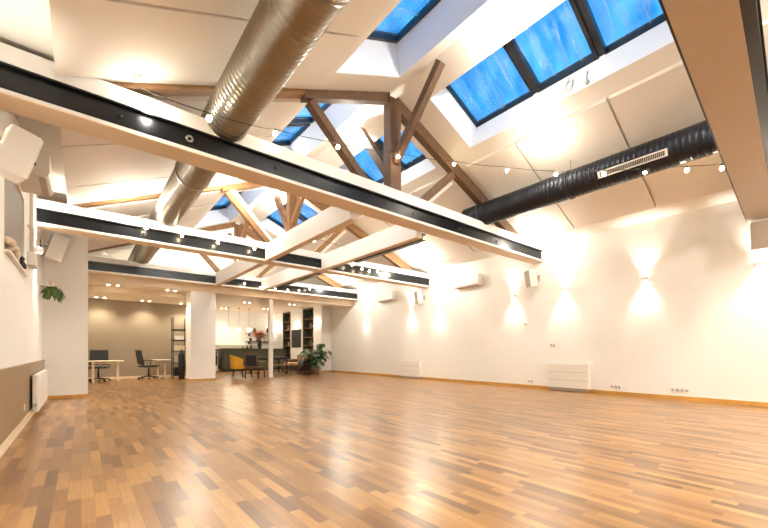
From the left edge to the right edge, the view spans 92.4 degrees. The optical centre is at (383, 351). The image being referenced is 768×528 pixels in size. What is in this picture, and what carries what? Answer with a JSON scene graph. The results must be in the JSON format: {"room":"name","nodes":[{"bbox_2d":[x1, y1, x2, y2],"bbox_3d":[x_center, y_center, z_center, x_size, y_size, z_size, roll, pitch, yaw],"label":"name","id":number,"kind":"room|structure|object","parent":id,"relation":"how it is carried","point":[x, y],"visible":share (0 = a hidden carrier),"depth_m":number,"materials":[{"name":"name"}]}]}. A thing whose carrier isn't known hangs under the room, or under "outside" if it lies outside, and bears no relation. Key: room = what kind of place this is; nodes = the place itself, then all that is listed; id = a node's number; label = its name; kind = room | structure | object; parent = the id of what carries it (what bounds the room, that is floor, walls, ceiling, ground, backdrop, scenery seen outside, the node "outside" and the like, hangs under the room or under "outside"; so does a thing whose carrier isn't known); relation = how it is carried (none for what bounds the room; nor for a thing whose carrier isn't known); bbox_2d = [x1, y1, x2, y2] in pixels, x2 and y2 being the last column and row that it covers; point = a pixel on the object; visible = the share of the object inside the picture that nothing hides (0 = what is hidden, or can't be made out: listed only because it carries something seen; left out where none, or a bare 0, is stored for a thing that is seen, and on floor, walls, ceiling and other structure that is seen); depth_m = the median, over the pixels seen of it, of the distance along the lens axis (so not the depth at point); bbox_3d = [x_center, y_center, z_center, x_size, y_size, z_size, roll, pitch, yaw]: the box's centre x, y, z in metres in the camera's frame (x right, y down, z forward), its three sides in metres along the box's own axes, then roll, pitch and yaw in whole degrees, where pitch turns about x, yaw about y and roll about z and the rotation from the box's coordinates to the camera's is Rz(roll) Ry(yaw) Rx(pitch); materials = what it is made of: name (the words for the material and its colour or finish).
{"room":"dance studio","nodes":[
{"label":"dance studio","id":0,"kind":"room"},
{"bbox_2d":[0,110,42,368],"bbox_3d":[-2.487,-1.100,1.806,0.250,4.300,15.950,0,0,-39],"label":"wall","id":1,"kind":"structure","parent":0,"point":[21,301],"depth_m":5.10,"materials":[{"name":"paint"}]},
{"bbox_2d":[4,178,27,276],"bbox_3d":[-4.763,-1.665,4.692,0.185,1.130,1.800,0,0,-39],"label":"window","id":2,"kind":"structure","parent":1,"relation":"in","point":[12,198],"depth_m":4.61,"materials":[{"name":"white glass"}]},
{"bbox_2d":[4,236,20,259],"bbox_3d":[-4.413,-1.216,4.372,0.125,0.132,0.883,0,0,-39],"label":"sculpture","id":3,"kind":"object","parent":2,"relation":"on","point":[11,244],"visible":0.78,"depth_m":4.23,"materials":[{"name":"beige ceramic"}]},
{"bbox_2d":[4,178,21,261],"bbox_3d":[-4.744,-1.675,4.708,0.015,1.070,1.760,0,0,-39],"label":"blind","id":4,"kind":"object","parent":2,"relation":"attached to","point":[12,198],"depth_m":4.61,"materials":[{"name":"white fabric"}]},
{"bbox_2d":[0,124,43,183],"bbox_3d":[-3.232,-1.722,3.187,0.223,0.453,0.378,0,0,30],"label":"wall speaker","id":5,"kind":"object","parent":1,"relation":"attached to","point":[20,148],"visible":1,"depth_m":3.17,"materials":[{"name":"white plastic"}]},
{"bbox_2d":[0,360,44,445],"bbox_3d":[-2.377,0.615,1.897,0.035,0.870,15.950,0,0,-39],"label":"wainscot","id":6,"kind":"object","parent":1,"relation":"attached to","point":[15,381],"depth_m":4.56,"materials":[{"name":"brown paint"}]},
{"bbox_2d":[27,193,32,251],"bbox_3d":[-5.561,-2.200,5.784,0.060,1.300,0.040,0,0,-39],"label":"pipe","id":7,"kind":"object","parent":1,"relation":"attached to","point":[30,225],"visible":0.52,"depth_m":5.78,"materials":[{"name":"metal"}]},
{"bbox_2d":[27,251,37,268],"bbox_3d":[-5.608,-1.450,5.875,0.103,0.200,0.400,0,0,-39],"label":"junction box","id":8,"kind":"object","parent":1,"relation":"attached to","point":[32,259],"visible":1,"depth_m":5.74,"materials":[{"name":"white paint"}]},
{"bbox_2d":[19,150,52,196],"bbox_3d":[-4.755,-2.446,5.020,0.333,0.368,0.804,0,0,-39],"label":"air conditioner","id":9,"kind":"object","parent":1,"relation":"attached to","point":[39,181],"visible":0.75,"depth_m":4.88,"materials":[{"name":"white plastic"}]},
{"bbox_2d":[32,370,47,411],"bbox_3d":[-6.211,0.670,6.640,0.106,0.600,2.152,0,0,-39],"label":"heater","id":10,"kind":"object","parent":1,"relation":"attached to","point":[40,379],"visible":1,"depth_m":5.99,"materials":[{"name":"white metal"}]},
{"bbox_2d":[0,392,88,457],"bbox_3d":[-4.168,1.000,4.664,0.787,0.100,22.500,0,0,-39],"label":"baseboard","id":11,"kind":"structure","parent":1,"relation":"attached to","point":[5,445],"depth_m":4.90,"materials":[{"name":"paint"}]},
{"bbox_2d":[39,284,55,289],"bbox_3d":[-6.986,-1.290,7.655,0.240,0.120,0.600,0,0,-39],"label":"wall shelf","id":12,"kind":"object","parent":1,"relation":"attached to","point":[41,286],"visible":0.79,"depth_m":7.47,"materials":[{"name":"white paint"}]},
{"bbox_2d":[40,281,64,303],"bbox_3d":[-6.879,-1.236,7.630,0.408,0.429,0.450,0,0,2],"label":"potted fern","id":13,"kind":"object","parent":12,"relation":"on","point":[48,292],"visible":0.97,"depth_m":7.57,"materials":[{"name":"green plant"}]},
{"bbox_2d":[40,233,69,263],"bbox_3d":[-6.899,-2.164,7.698,0.293,0.595,0.455,0,0,30],"label":"wall speaker","id":14,"kind":"object","parent":1,"relation":"attached to","point":[55,249],"visible":0.94,"depth_m":7.64,"materials":[{"name":"white plastic"}]},
{"bbox_2d":[36,198,429,287],"bbox_3d":[-2.512,-2.625,10.393,10.627,0.490,0.360,0,0,-39],"label":"boxed beam","id":15,"kind":"structure","parent":1,"relation":"attached to","point":[50,215],"depth_m":8.53,"materials":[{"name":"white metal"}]},
{"bbox_2d":[73,204,263,249],"bbox_3d":[-4.578,-2.734,8.352,3.953,0.341,0.175,0,0,-39],"label":"string","id":16,"kind":"object","parent":15,"relation":"hanging from","point":[145,227],"visible":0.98,"depth_m":8.18,"materials":[{"name":"grey"}]},
{"bbox_2d":[216,260,264,285],"bbox_3d":[-4.632,-2.595,11.620,0.160,0.430,4.210,0,0,-39],"label":"boxed beam","id":17,"kind":"structure","parent":15,"relation":"attached to","point":[238,268],"depth_m":11.58,"materials":[{"name":"white paint"}]},
{"bbox_2d":[72,182,410,269],"bbox_3d":[-2.575,-3.784,10.195,9.284,2.099,2.347,0,0,-39],"label":"roof truss","id":18,"kind":"object","parent":15,"relation":"on","point":[294,204],"visible":0.46,"depth_m":9.83,"materials":[{"name":"white paint"}]},
{"bbox_2d":[262,268,322,289],"bbox_3d":[-3.297,-2.581,12.720,0.280,0.458,4.210,0,0,-39],"label":"boxed beam","id":19,"kind":"structure","parent":15,"relation":"attached to","point":[289,276],"depth_m":12.59,"materials":[{"name":"white paint"}]},
{"bbox_2d":[265,206,356,261],"bbox_3d":[-1.800,-2.595,8.181,0.160,0.430,3.940,0,0,-39],"label":"boxed beam","id":20,"kind":"structure","parent":15,"relation":"attached to","point":[331,219],"depth_m":7.78,"materials":[{"name":"white paint"}]},
{"bbox_2d":[321,225,425,269],"bbox_3d":[-0.465,-2.581,9.280,0.280,0.458,3.940,0,0,-39],"label":"boxed beam","id":21,"kind":"structure","parent":15,"relation":"attached to","point":[394,238],"depth_m":8.86,"materials":[{"name":"white paint"}]},
{"bbox_2d":[0,42,542,263],"bbox_3d":[0.234,-2.757,7.058,10.627,0.495,0.360,0,0,-39],"label":"boxed beam","id":22,"kind":"structure","parent":1,"relation":"attached to","point":[30,87],"depth_m":4.81,"materials":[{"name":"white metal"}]},
{"bbox_2d":[109,59,518,234],"bbox_3d":[0.171,-3.784,6.860,9.284,2.099,2.347,0,0,-39],"label":"roof truss","id":23,"kind":"object","parent":22,"relation":"on","point":[396,112],"visible":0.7,"depth_m":6.66,"materials":[{"name":"brown wood"}]},
{"bbox_2d":[138,87,723,175],"bbox_3d":[0.965,-3.326,6.215,8.147,1.308,2.752,0,0,-11],"label":"string","id":24,"kind":"object","parent":23,"relation":"hanging from","point":[208,118],"visible":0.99,"depth_m":5.84,"materials":[{"name":"grey"}]},
{"bbox_2d":[658,0,767,223],"bbox_3d":[3.219,-2.720,3.434,10.635,0.500,0.460,0,0,-42],"label":"boxed beam","id":25,"kind":"structure","parent":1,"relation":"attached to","point":[720,44],"depth_m":3.35,"materials":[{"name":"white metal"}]},
{"bbox_2d":[43,230,87,395],"bbox_3d":[-7.354,-1.100,8.324,1.022,4.300,0.300,0,0,-39],"label":"wall","id":26,"kind":"structure","parent":0,"point":[65,325],"depth_m":8.30,"materials":[{"name":"paint"}]},
{"bbox_2d":[88,298,185,377],"bbox_3d":[-9.749,-0.600,14.771,3.475,3.300,0.200,0,0,-39],"label":"wall","id":27,"kind":"structure","parent":0,"point":[121,328],"depth_m":14.51,"materials":[{"name":"beige paint"}]},
{"bbox_2d":[88,374,185,379],"bbox_3d":[-9.674,1.010,14.691,3.460,0.080,0.020,0,0,-39],"label":"baseboard","id":28,"kind":"structure","parent":27,"relation":"attached to","point":[121,377],"depth_m":14.43,"materials":[{"name":"paint"}]},
{"bbox_2d":[88,290,185,304],"bbox_3d":[-8.955,-2.030,13.806,3.475,0.100,2.300,0,0,-39],"label":"ceiling","id":29,"kind":"structure","parent":0,"point":[91,293],"depth_m":13.49,"materials":[{"name":"paint"}]},
{"bbox_2d":[126,250,273,277],"bbox_3d":[-7.330,-3.665,16.244,10.627,2.630,0.001,0,0,-39],"label":"wall","id":30,"kind":"structure","parent":0,"point":[167,259],"depth_m":15.52,"materials":[{"name":"paint"}]},
{"bbox_2d":[88,278,352,307],"bbox_3d":[-5.507,-2.200,14.637,9.855,0.100,0.800,0,0,-39],"label":"ceiling strip","id":31,"kind":"object","parent":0,"point":[91,281],"visible":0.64,"depth_m":13.54,"materials":[{"name":"paint"}]},
{"bbox_2d":[88,273,352,303],"bbox_3d":[-5.269,-2.350,14.348,9.855,0.200,0.050,0,0,-39],"label":"wall","id":32,"kind":"structure","parent":0,"point":[90,275],"depth_m":13.34,"materials":[{"name":"paint"}]},
{"bbox_2d":[88,256,357,300],"bbox_3d":[-5.132,-2.620,14.181,9.855,0.460,0.360,0,0,-39],"label":"boxed beam","id":33,"kind":"structure","parent":32,"relation":"attached to","point":[96,265],"depth_m":12.77,"materials":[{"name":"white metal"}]},
{"bbox_2d":[88,221,341,287],"bbox_3d":[-5.375,-3.784,13.823,8.994,2.099,2.347,0,0,-39],"label":"roof truss","id":34,"kind":"object","parent":33,"relation":"on","point":[241,230],"visible":0.23,"depth_m":13.68,"materials":[{"name":"white paint"}]},
{"bbox_2d":[215,310,275,348],"bbox_3d":[-8.721,-0.750,21.447,6.600,3.600,0.200,0,0,-39],"label":"wall","id":35,"kind":"structure","parent":0,"point":[224,319],"depth_m":21.57,"materials":[{"name":"paint"}]},
{"bbox_2d":[215,345,256,348],"bbox_3d":[-9.336,-0.260,20.778,4.400,0.220,0.030,0,0,-39],"label":"backsplash","id":36,"kind":"structure","parent":35,"relation":"attached to","point":[216,346],"depth_m":21.24,"materials":[{"name":"beige stone"}]},
{"bbox_2d":[0,0,504,259],"bbox_3d":[-2.371,-3.882,5.949,5.197,1.995,22.200,0,0,-39],"label":"ceiling","id":37,"kind":"structure","parent":0,"point":[333,80],"depth_m":5.47,"materials":[{"name":"paint"}]},
{"bbox_2d":[88,221,196,250],"bbox_3d":[-7.344,-3.559,11.240,2.690,1.182,1.250,0,0,-39],"label":"acoustic panel","id":38,"kind":"object","parent":37,"relation":"attached to","point":[97,243],"visible":0.14,"depth_m":10.80,"materials":[{"name":"white fabric"}]},
{"bbox_2d":[88,204,210,240],"bbox_3d":[-6.416,-3.559,10.113,2.690,1.182,1.590,0,0,-39],"label":"acoustic panel","id":39,"kind":"object","parent":37,"relation":"attached to","point":[194,214],"visible":0.29,"depth_m":10.50,"materials":[{"name":"white"}]},
{"bbox_2d":[66,173,234,204],"bbox_3d":[-4.646,-3.490,7.703,3.020,1.320,0.960,0,0,-39],"label":"acoustic panel","id":40,"kind":"object","parent":37,"relation":"attached to","point":[114,190],"visible":0.71,"depth_m":7.22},
{"bbox_2d":[90,191,221,215],"bbox_3d":[-5.587,-3.490,8.846,3.020,1.320,1.080,0,0,-39],"label":"acoustic panel","id":41,"kind":"object","parent":37,"relation":"attached to","point":[136,208],"visible":0.5,"depth_m":8.65,"materials":[{"name":"white fabric"}]},
{"bbox_2d":[62,136,272,186],"bbox_3d":[-3.804,-3.490,6.681,3.020,1.320,1.610,0,0,-39],"label":"acoustic panel","id":42,"kind":"object","parent":37,"relation":"attached to","point":[95,163],"visible":0.5,"depth_m":6.11,"materials":[{"name":"white fabric"}]},
{"bbox_2d":[60,97,301,145],"bbox_3d":[-2.882,-3.490,5.561,3.020,1.320,1.210,0,0,-39],"label":"acoustic panel","id":43,"kind":"object","parent":37,"relation":"attached to","point":[279,111],"visible":0.36,"depth_m":5.41,"materials":[{"name":"white fabric"}]},
{"bbox_2d":[49,0,359,86],"bbox_3d":[-1.843,-3.490,4.299,3.020,1.320,1.140,0,0,-39],"label":"acoustic panel","id":44,"kind":"object","parent":37,"relation":"attached to","point":[119,39],"visible":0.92,"depth_m":3.78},
{"bbox_2d":[133,74,143,80],"bbox_3d":[-2.788,-3.112,4.181,0.102,0.065,0.100,0,0,-39],"label":"light","id":45,"kind":"object","parent":44,"relation":"attached to","point":[138,77],"visible":1,"depth_m":4.16,"materials":[{"name":"white plastic"}]},
{"bbox_2d":[194,188,267,227],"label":"window","id":46,"kind":"structure","parent":37,"relation":"attached to","point":[222,213],"depth_m":12.86,"materials":[{"name":"paint"}]},
{"bbox_2d":[128,0,351,263],"bbox_3d":[-2.734,-3.247,5.680,0.572,0.906,18.245,0,0,-39],"label":"ventilation duct","id":47,"kind":"object","parent":37,"relation":"hanging from","point":[278,35],"visible":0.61,"depth_m":3.85,"materials":[{"name":"metal"}]},
{"bbox_2d":[127,0,393,35],"bbox_3d":[-0.950,-3.490,3.214,3.020,1.320,1.590,0,0,-39],"label":"acoustic panel","id":48,"kind":"object","parent":37,"relation":"attached to","point":[358,16],"visible":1,"depth_m":4.15,"materials":[{"name":"white fabric"}]},
{"bbox_2d":[272,103,363,155],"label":"window","id":49,"kind":"structure","parent":37,"relation":"attached to","point":[337,114],"depth_m":8.21,"materials":[{"name":"paint"}]},
{"bbox_2d":[336,0,488,76],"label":"window","id":50,"kind":"structure","parent":37,"relation":"attached to","point":[383,53],"depth_m":5.81,"materials":[{"name":"paint"}]},
{"bbox_2d":[215,296,318,313],"bbox_3d":[-6.581,-2.400,18.675,6.380,0.100,6.800,0,0,-39],"label":"ceiling","id":51,"kind":"structure","parent":0,"point":[259,306],"depth_m":18.80,"materials":[{"name":"paint"}]},
{"bbox_2d":[276,306,319,371],"bbox_3d":[-4.763,-0.650,21.046,0.560,3.400,5.450,0,0,-39],"label":"wall","id":52,"kind":"structure","parent":0,"point":[296,315],"depth_m":20.65,"materials":[{"name":"paint"}]},
{"bbox_2d":[291,329,300,347],"bbox_3d":[-4.978,-0.725,20.837,0.034,1.010,1.160,0,0,-39],"label":"blackboard","id":53,"kind":"object","parent":52,"relation":"attached to","point":[295,334],"visible":1,"depth_m":20.78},
{"bbox_2d":[320,306,330,371],"bbox_3d":[-2.899,-1.100,18.954,0.780,4.300,0.150,0,0,-39],"label":"wall","id":54,"kind":"structure","parent":0,"point":[325,311],"depth_m":18.79,"materials":[{"name":"paint"}]},
{"bbox_2d":[0,370,767,527],"bbox_3d":[-1.793,1.100,9.534,11.047,0.100,27.400,0,0,-39],"label":"floor","id":55,"kind":"structure","parent":0,"point":[306,449],"depth_m":3.54,"materials":[{"name":"brown wood"}]},
{"bbox_2d":[88,350,110,381],"bbox_3d":[-10.045,0.499,12.944,0.728,1.101,0.687,0,0,-34],"label":"office chair","id":56,"kind":"object","parent":55,"relation":"on","point":[95,355],"visible":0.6,"depth_m":13.11,"materials":[{"name":"black fabric"}]},
{"bbox_2d":[88,360,123,383],"bbox_3d":[-9.450,0.680,12.492,0.990,0.740,0.700,0,0,-39],"label":"office desk","id":57,"kind":"object","parent":55,"relation":"on","point":[116,362],"visible":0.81,"depth_m":12.49,"materials":[{"name":"laminate"}]},
{"bbox_2d":[135,350,159,378],"bbox_3d":[-9.024,0.499,14.064,0.728,1.101,0.687,0,0,36],"label":"office chair","id":58,"kind":"object","parent":55,"relation":"on","point":[139,356],"visible":1,"depth_m":13.89,"materials":[{"name":"black fabric"}]},
{"bbox_2d":[151,359,170,378],"bbox_3d":[-8.751,0.680,14.459,0.570,0.740,0.750,0,0,-39],"label":"office desk","id":59,"kind":"object","parent":55,"relation":"on","point":[157,361],"visible":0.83,"depth_m":14.36,"materials":[{"name":"laminate"}]},
{"bbox_2d":[171,317,185,378],"bbox_3d":[-7.916,-0.125,14.208,0.480,2.350,0.340,0,0,-39],"label":"shelf rack","id":60,"kind":"object","parent":55,"relation":"on","point":[173,329],"visible":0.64,"depth_m":14.12,"materials":[{"name":"black metal"}]},
{"bbox_2d":[178,350,185,378],"bbox_3d":[-7.674,0.488,13.993,0.260,1.122,0.260,0,0,-39],"label":"coat","id":61,"kind":"object","parent":55,"relation":"on","point":[181,357],"visible":0.96,"depth_m":13.90,"materials":[{"name":"black fabric"}]},
{"bbox_2d":[186,291,214,378],"bbox_3d":[-6.775,-0.550,13.593,0.820,3.200,0.800,0,0,-39],"label":"wall pier","id":62,"kind":"object","parent":55,"relation":"on","point":[200,306],"visible":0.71,"depth_m":13.29,"materials":[{"name":"paint"}]},
{"bbox_2d":[185,378,215,380],"bbox_3d":[-6.769,1.015,13.585,0.860,0.070,0.820,0,0,-39],"label":"baseboard","id":63,"kind":"object","parent":62,"relation":"attached to","point":[185,378],"visible":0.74,"depth_m":13.27,"materials":[{"name":"brown wood"}]},
{"bbox_2d":[215,345,256,370],"bbox_3d":[-9.117,0.340,20.512,4.400,1.420,0.720,0,0,-39],"label":"countertop","id":64,"kind":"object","parent":55,"relation":"on","point":[217,347],"visible":0.16,"depth_m":20.93,"materials":[{"name":"beige stone"}]},
{"bbox_2d":[229,355,243,377],"bbox_3d":[-5.944,0.591,14.878,0.570,0.923,0.639,0,0,-15],"label":"chair","id":65,"kind":"object","parent":55,"relation":"on","point":[235,362],"visible":0.94,"depth_m":14.64,"materials":[{"name":"yellow fabric"}]},
{"bbox_2d":[219,348,284,370],"bbox_3d":[-7.263,0.440,20.581,3.550,1.220,0.670,0,0,-39],"label":"kitchen island","id":66,"kind":"object","parent":55,"relation":"on","point":[224,352],"depth_m":19.96,"materials":[{"name":"black wood"}]},
{"bbox_2d":[252,331,264,347],"bbox_3d":[-7.032,-0.658,20.751,0.877,0.976,0.586,0,0,-39],"label":"flower vase","id":67,"kind":"object","parent":66,"relation":"on","point":[258,335],"visible":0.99,"depth_m":20.65,"materials":[{"name":"black plastic"}]},
{"bbox_2d":[244,352,265,377],"bbox_3d":[-5.151,0.536,14.668,0.623,1.032,0.652,0,0,10],"label":"wooden armchair","id":68,"kind":"object","parent":55,"relation":"on","point":[250,360],"visible":0.99,"depth_m":14.39,"materials":[{"name":"brown wood"}]},
{"bbox_2d":[250,357,288,372],"bbox_3d":[-5.472,0.655,17.502,0.900,0.790,1.600,0,0,45],"label":"dining table","id":69,"kind":"object","parent":55,"relation":"on","point":[259,358],"visible":0.51,"depth_m":17.42,"materials":[{"name":"brown wood"}]},
{"bbox_2d":[268,299,272,376],"bbox_3d":[-4.648,-0.545,15.085,0.220,3.190,0.220,0,0,-39],"label":"support post","id":70,"kind":"object","parent":55,"relation":"on","point":[270,301],"visible":0.86,"depth_m":15.03,"materials":[{"name":"white paint"}]},
{"bbox_2d":[267,364,292,375],"bbox_3d":[-4.653,0.821,16.506,0.560,0.462,1.000,0,0,45],"label":"table","id":71,"kind":"object","parent":55,"relation":"on","point":[285,365],"visible":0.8,"depth_m":16.58,"materials":[{"name":"brown wood"}]},
{"bbox_2d":[283,312,290,358],"bbox_3d":[-5.597,-0.640,22.011,0.460,3.380,1.100,0,0,-39],"label":"bookcase","id":72,"kind":"object","parent":55,"relation":"on","point":[286,333],"visible":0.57,"depth_m":22.36,"materials":[{"name":"brown wood"}]},
{"bbox_2d":[281,355,317,373],"bbox_3d":[-4.227,0.610,18.411,1.020,0.880,2.100,0,0,-39],"label":"sofa","id":73,"kind":"object","parent":55,"relation":"on","point":[295,367],"visible":0.51,"depth_m":17.70,"materials":[{"name":"brown leather"}]},
{"bbox_2d":[303,308,312,354],"bbox_3d":[-3.906,-0.640,19.957,0.460,3.380,1.220,0,0,-39],"label":"bookcase","id":74,"kind":"object","parent":55,"relation":"on","point":[307,332],"visible":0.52,"depth_m":20.35,"materials":[{"name":"brown wood"}]},
{"bbox_2d":[297,344,331,373],"bbox_3d":[-3.215,0.351,17.022,1.694,1.397,1.628,0,0,1],"label":"monstera","id":75,"kind":"object","parent":55,"relation":"on","point":[314,369],"visible":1,"depth_m":16.76,"materials":[{"name":"plant"}]},
{"bbox_2d":[311,366,318,373],"bbox_3d":[-3.184,0.870,17.003,0.400,0.360,0.394,0,0,-39],"label":"pot","id":76,"kind":"object","parent":55,"relation":"on","point":[316,370],"depth_m":16.86,"materials":[{"name":"ceramic"}]},
{"bbox_2d":[224,0,767,286],"bbox_3d":[1.424,-3.930,9.074,4.634,1.900,22.200,0,0,-39],"label":"ceiling","id":77,"kind":"structure","parent":0,"point":[494,30],"depth_m":6.47,"materials":[{"name":"paint"}]},
{"bbox_2d":[260,203,317,236],"bbox_3d":[-3.178,-4.677,12.733,1.280,0.946,3.100,0,0,-39],"label":"window","id":78,"kind":"structure","parent":77,"relation":"attached to","point":[269,223],"depth_m":13.75,"materials":[{"name":"paint"}]},
{"bbox_2d":[299,246,358,285],"bbox_3d":[-2.453,-3.514,15.267,2.620,1.126,1.250,0,0,-39],"label":"acoustic panel","id":79,"kind":"object","parent":77,"relation":"attached to","point":[344,281],"visible":0.36,"depth_m":15.86,"materials":[{"name":"white"}]},
{"bbox_2d":[305,236,364,281],"bbox_3d":[-1.525,-3.514,14.139,2.620,1.126,1.590,0,0,-39],"label":"acoustic panel","id":80,"kind":"object","parent":77,"relation":"attached to","point":[312,246],"visible":0.14,"depth_m":13.52,"materials":[{"name":"white"}]},
{"bbox_2d":[327,229,396,267],"bbox_3d":[-0.610,-3.514,13.028,2.620,1.126,1.210,0,0,-39],"label":"acoustic panel","id":81,"kind":"object","parent":77,"relation":"attached to","point":[348,237],"visible":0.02,"depth_m":12.86,"materials":[{"name":"white fabric"}]},
{"bbox_2d":[338,138,435,185],"bbox_3d":[-0.015,-4.656,8.970,1.280,0.946,2.430,0,0,-39],"label":"window","id":82,"kind":"structure","parent":77,"relation":"attached to","point":[417,167],"depth_m":8.95,"materials":[{"name":"paint"}]},
{"bbox_2d":[355,215,434,267],"bbox_3d":[0.372,-3.514,11.835,2.620,1.126,0.960,0,0,-39],"label":"acoustic panel","id":83,"kind":"object","parent":77,"relation":"attached to","point":[411,255],"visible":0.43,"depth_m":11.92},
{"bbox_2d":[386,191,474,262],"bbox_3d":[1.214,-3.514,10.812,2.620,1.126,1.610,0,0,-39],"label":"acoustic panel","id":84,"kind":"object","parent":77,"relation":"attached to","point":[437,249],"visible":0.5,"depth_m":11.28,"materials":[{"name":"white"}]},
{"bbox_2d":[413,174,494,252],"bbox_3d":[2.136,-3.514,9.693,2.620,1.126,1.210,0,0,-39],"label":"acoustic panel","id":85,"kind":"object","parent":77,"relation":"attached to","point":[454,198],"visible":0.36,"depth_m":9.12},
{"bbox_2d":[466,142,573,238],"bbox_3d":[3.175,-3.514,8.431,2.620,1.126,1.140,0,0,-39],"label":"acoustic panel","id":86,"kind":"object","parent":77,"relation":"attached to","point":[551,219],"visible":0.71,"depth_m":8.13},
{"bbox_2d":[430,0,673,147],"bbox_3d":[2.539,-4.677,5.789,1.280,0.946,3.750,0,0,-39],"label":"window","id":87,"kind":"structure","parent":77,"relation":"attached to","point":[655,34],"depth_m":6.06,"materials":[{"name":"paint"}]},
{"bbox_2d":[563,77,572,104],"bbox_3d":[3.038,-4.309,6.062,0.056,0.415,0.160,0,0,-30],"label":"handle","id":88,"kind":"object","parent":87,"relation":"hanging from","point":[568,78],"visible":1,"depth_m":6.06,"materials":[{"name":"white plastic"}]},
{"bbox_2d":[516,97,655,227],"bbox_3d":[4.068,-3.514,7.346,2.620,1.126,1.590,0,0,-39],"label":"acoustic panel","id":89,"kind":"object","parent":77,"relation":"attached to","point":[592,133],"visible":0.71,"depth_m":7.07,"materials":[{"name":"white fabric"}]},
{"bbox_2d":[461,120,718,224],"bbox_3d":[4.793,-3.387,5.663,0.542,0.876,8.651,0,0,-39],"label":"ventilation duct","id":90,"kind":"object","parent":77,"relation":"hanging from","point":[694,142],"visible":0.75,"depth_m":6.57,"materials":[{"name":"metal"}]},
{"bbox_2d":[597,148,667,178],"bbox_3d":[4.102,-3.111,6.123,0.060,0.109,1.000,0,0,-39],"label":"grille","id":91,"kind":"object","parent":90,"relation":"attached to","point":[662,153],"visible":0.97,"depth_m":6.07,"materials":[{"name":"white metal"}]},
{"bbox_2d":[609,61,732,206],"bbox_3d":[4.990,-3.514,6.226,2.620,1.126,1.230,0,0,-39],"label":"acoustic panel","id":92,"kind":"object","parent":77,"relation":"attached to","point":[664,102],"visible":0.43,"depth_m":5.99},
{"bbox_2d":[762,19,767,69],"bbox_3d":[6.191,-3.514,4.767,2.620,1.126,1.710,0,0,-39],"label":"acoustic panel","id":93,"kind":"object","parent":77,"relation":"attached to","point":[765,22],"visible":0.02,"depth_m":4.63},
{"bbox_2d":[342,189,736,288],"bbox_3d":[3.520,-2.980,10.800,0.796,0.001,22.200,0,0,-39],"label":"ceiling","id":94,"kind":"structure","parent":0,"point":[725,196],"depth_m":8.63,"materials":[{"name":"paint"}]},
{"bbox_2d":[331,200,767,401],"bbox_3d":[4.159,-1.100,10.807,0.200,4.300,21.400,0,0,-39],"label":"wall","id":95,"kind":"structure","parent":0,"point":[698,323],"depth_m":9.11,"materials":[{"name":"paint"}]},
{"bbox_2d":[377,291,396,301],"bbox_3d":[0.110,-2.286,15.376,0.243,0.368,1.000,0,0,-39],"label":"air conditioner","id":96,"kind":"object","parent":95,"relation":"attached to","point":[391,295],"visible":1,"depth_m":15.20,"materials":[{"name":"white plastic"}]},
{"bbox_2d":[400,361,421,378],"bbox_3d":[1.042,0.697,14.329,0.133,0.666,1.100,0,0,-39],"label":"heater","id":97,"kind":"object","parent":95,"relation":"attached to","point":[408,369],"depth_m":14.21,"materials":[{"name":"white metal"}]},
{"bbox_2d":[414,291,424,304],"bbox_3d":[1.342,-2.013,13.783,0.390,0.500,0.253,0,0,-19],"label":"wall speaker","id":98,"kind":"object","parent":95,"relation":"attached to","point":[418,296],"visible":1,"depth_m":13.68,"materials":[{"name":"white plastic"}]},
{"bbox_2d":[453,273,482,288],"bbox_3d":[2.761,-2.306,12.157,0.243,0.368,1.000,0,0,-39],"label":"air conditioner","id":99,"kind":"object","parent":95,"relation":"attached to","point":[474,280],"visible":1,"depth_m":12.01,"materials":[{"name":"white plastic"}]},
{"bbox_2d":[524,269,539,287],"bbox_3d":[4.176,-2.053,10.360,0.390,0.500,0.253,0,0,-11],"label":"wall speaker","id":100,"kind":"object","parent":95,"relation":"attached to","point":[530,275],"visible":1,"depth_m":10.26,"materials":[{"name":"white plastic"}]},
{"bbox_2d":[524,270,530,286],"bbox_3d":[4.023,-2.035,10.331,0.079,0.442,0.231,0,0,-11],"label":"grille","id":101,"kind":"object","parent":100,"relation":"attached to","point":[527,274],"depth_m":10.29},
{"bbox_2d":[331,370,767,406],"bbox_3d":[4.074,1.005,10.738,0.020,0.090,21.400,0,0,-39],"label":"baseboard","id":102,"kind":"structure","parent":95,"relation":"attached to","point":[672,397],"depth_m":8.83,"materials":[{"name":"brown wood"}]},
{"bbox_2d":[548,363,589,391],"bbox_3d":[4.852,0.677,9.701,0.133,0.706,1.050,0,0,-39],"label":"heater","id":103,"kind":"object","parent":95,"relation":"attached to","point":[568,377],"depth_m":9.61,"materials":[{"name":"white metal"}]},
{"bbox_2d":[671,388,688,392],"bbox_3d":[6.380,0.830,7.931,0.024,0.081,0.291,0,0,-39],"label":"wall socket","id":104,"kind":"object","parent":95,"relation":"attached to","point":[672,389],"visible":1,"depth_m":7.93,"materials":[{"name":"white plastic"}]},
{"bbox_2d":[750,218,767,250],"bbox_3d":[7.040,-2.157,6.833,0.407,0.545,0.280,0,0,-34],"label":"wall speaker","id":105,"kind":"object","parent":95,"relation":"attached to","point":[758,229],"visible":1,"depth_m":6.75,"materials":[{"name":"white plastic"}]},
{"bbox_3d":[-6.143,-2.480,15.409,9.855,0.060,2.800,0,0,-39],"label":"deck","id":106,"kind":"object","parent":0,"visible":0},
{"bbox_2d":[88,285,185,297],"bbox_3d":[-8.139,-2.215,12.988,3.695,0.470,0.100,0,0,-39],"label":"trim","id":107,"kind":"structure","parent":106,"relation":"attached to","point":[90,287],"depth_m":12.61,"materials":[{"name":"paint"}]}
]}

